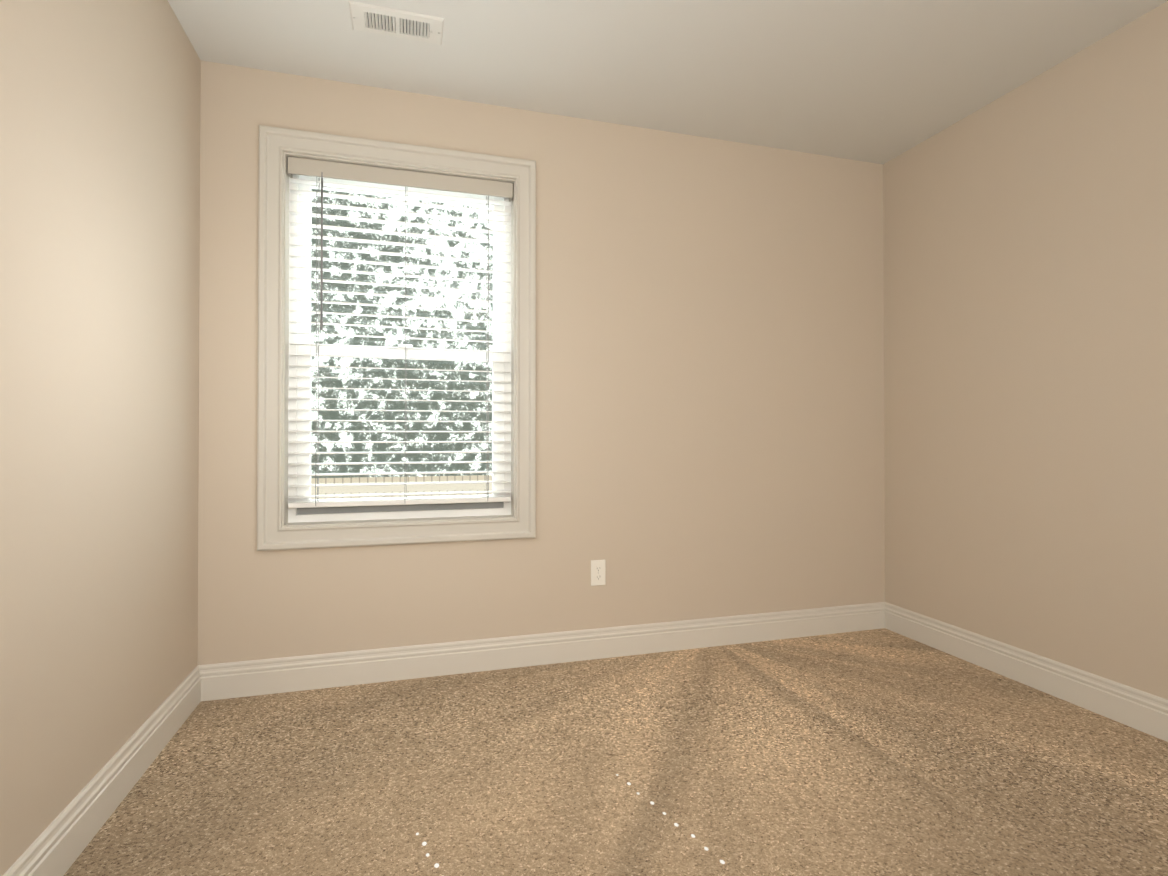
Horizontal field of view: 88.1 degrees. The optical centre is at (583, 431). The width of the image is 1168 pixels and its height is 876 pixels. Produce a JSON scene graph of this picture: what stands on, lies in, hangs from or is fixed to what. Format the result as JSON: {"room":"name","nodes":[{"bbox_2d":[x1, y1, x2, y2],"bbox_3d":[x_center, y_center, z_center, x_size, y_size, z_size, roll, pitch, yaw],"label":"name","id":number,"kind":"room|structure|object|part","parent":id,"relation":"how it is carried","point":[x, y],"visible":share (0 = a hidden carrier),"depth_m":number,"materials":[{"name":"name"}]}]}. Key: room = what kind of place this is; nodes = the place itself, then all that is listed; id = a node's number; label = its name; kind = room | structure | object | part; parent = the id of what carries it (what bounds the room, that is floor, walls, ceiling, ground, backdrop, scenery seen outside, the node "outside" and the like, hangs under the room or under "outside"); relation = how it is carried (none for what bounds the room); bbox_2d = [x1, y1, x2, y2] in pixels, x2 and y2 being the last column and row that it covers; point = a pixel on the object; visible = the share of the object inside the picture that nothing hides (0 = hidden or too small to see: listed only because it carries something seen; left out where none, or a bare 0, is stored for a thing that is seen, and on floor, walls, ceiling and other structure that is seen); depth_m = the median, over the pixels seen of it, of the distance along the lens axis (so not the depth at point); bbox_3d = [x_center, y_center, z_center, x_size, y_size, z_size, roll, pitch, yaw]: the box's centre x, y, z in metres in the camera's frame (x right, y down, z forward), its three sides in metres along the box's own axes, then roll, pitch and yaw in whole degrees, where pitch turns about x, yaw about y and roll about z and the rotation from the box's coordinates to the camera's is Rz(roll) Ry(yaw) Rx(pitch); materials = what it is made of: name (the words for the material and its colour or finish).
{"room":"empty bedroom","nodes":[
{"label":"empty bedroom","id":0,"kind":"room"},
{"bbox_2d":[0,0,200,875],"bbox_3d":[-1.006,-0.217,0.437,0.150,2.440,4.135,0,0,-16],"label":"wall","id":1,"kind":"structure","parent":0,"point":[99,256],"depth_m":1.52,"materials":[{"name":"beige paint"}]},
{"bbox_2d":[3,664,206,875],"bbox_3d":[-0.927,0.937,0.450,0.016,0.132,3.835,0,0,-16],"label":"baseboard","id":2,"kind":"structure","parent":1,"relation":"attached to","point":[59,844],"depth_m":1.58,"materials":[{"name":"white wood"}]},
{"bbox_2d":[198,61,884,664],"bbox_3d":[0.037,-0.198,2.813,3.175,2.440,0.150,0,0,-16],"label":"wall","id":3,"kind":"structure","parent":0,"point":[708,377],"depth_m":2.78,"materials":[{"name":"beige paint"}]},
{"bbox_2d":[257,125,535,550],"bbox_3d":[-0.760,-0.365,2.569,1.097,1.654,0.168,0,0,-16],"label":"window unit","id":4,"kind":"structure","parent":3,"relation":"in","point":[296,167],"depth_m":2.53,"materials":[{"name":"white"}]},
{"bbox_3d":[-0.775,-0.364,2.619,0.953,1.510,0.065,0,0,-16],"label":"vinyl frame","id":5,"kind":"part","parent":4,"relation":"part of","materials":[{"name":"white plastic"}]},
{"bbox_3d":[-0.770,-0.018,2.600,0.853,0.717,0.031,0,0,-16],"label":"sash","id":6,"kind":"part","parent":4,"relation":"part of","materials":[{"name":"white plastic"}]},
{"bbox_3d":[-0.779,-0.697,2.637,0.853,0.745,0.026,0,0,-16],"label":"sash","id":7,"kind":"part","parent":4,"relation":"part of","materials":[{"name":"white plastic"}]},
{"bbox_2d":[203,602,882,700],"bbox_3d":[0.063,0.956,2.725,3.120,0.132,0.016,0,0,-16],"label":"baseboard","id":8,"kind":"structure","parent":3,"relation":"attached to","point":[228,680],"depth_m":2.62,"materials":[{"name":"white wood"}]},
{"bbox_2d":[591,560,605,585],"bbox_3d":[0.065,0.638,2.732,0.070,0.115,0.008,0,0,-16],"label":"duplex electrical outlet","id":9,"kind":"object","parent":3,"relation":"attached to","point":[598,572],"visible":1,"depth_m":2.73,"materials":[{"name":"white plastic"}]},
{"bbox_2d":[64,628,1167,875],"bbox_3d":[0.591,1.056,0.889,3.475,0.100,4.135,0,0,-16],"label":"floor","id":10,"kind":"structure","parent":0,"point":[878,752],"depth_m":1.77,"materials":[{"name":"carpet"}]},
{"bbox_2d":[416,774,724,867],"bbox_3d":[-0.021,1.010,1.450,0.736,0.001,0.580,0,0,-16],"label":"light spots","id":11,"kind":"object","parent":10,"relation":"on","point":[436,865],"visible":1,"depth_m":1.50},
{"bbox_2d":[168,0,1167,163],"bbox_3d":[0.591,-1.494,0.910,3.475,0.120,4.135,0,0,-16],"label":"ceiling","id":12,"kind":"structure","parent":0,"point":[879,81],"depth_m":2.28,"materials":[{"name":"white paint"}]},
{"bbox_2d":[348,0,443,44],"bbox_3d":[-0.650,-1.417,2.104,0.308,0.014,0.144,0,0,-16],"label":"ceiling vent","id":13,"kind":"object","parent":12,"relation":"in","point":[370,18],"visible":1,"depth_m":2.09,"materials":[{"name":"white metal"}]},
{"bbox_2d":[883,1,1167,699],"bbox_3d":[2.188,-0.210,1.361,0.150,2.440,4.135,0,0,-16],"label":"wall","id":14,"kind":"structure","parent":0,"point":[1025,232],"depth_m":2.39,"materials":[{"name":"beige paint"}]},
{"bbox_2d":[883,602,1167,741],"bbox_3d":[2.109,0.944,1.329,0.016,0.132,3.835,0,0,-16],"label":"baseboard","id":15,"kind":"structure","parent":14,"relation":"attached to","point":[1145,712],"depth_m":2.37,"materials":[{"name":"white wood"}]},
{"label":"outside","id":16,"kind":"structure","parent":0,"visible":0},
{"bbox_2d":[311,189,492,498],"bbox_3d":[-2.217,-1.441,7.298,18.000,13.000,0.001,0,0,-16],"label":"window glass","id":17,"kind":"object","parent":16,"point":[349,394],"depth_m":7.29,"materials":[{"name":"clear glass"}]}
]}

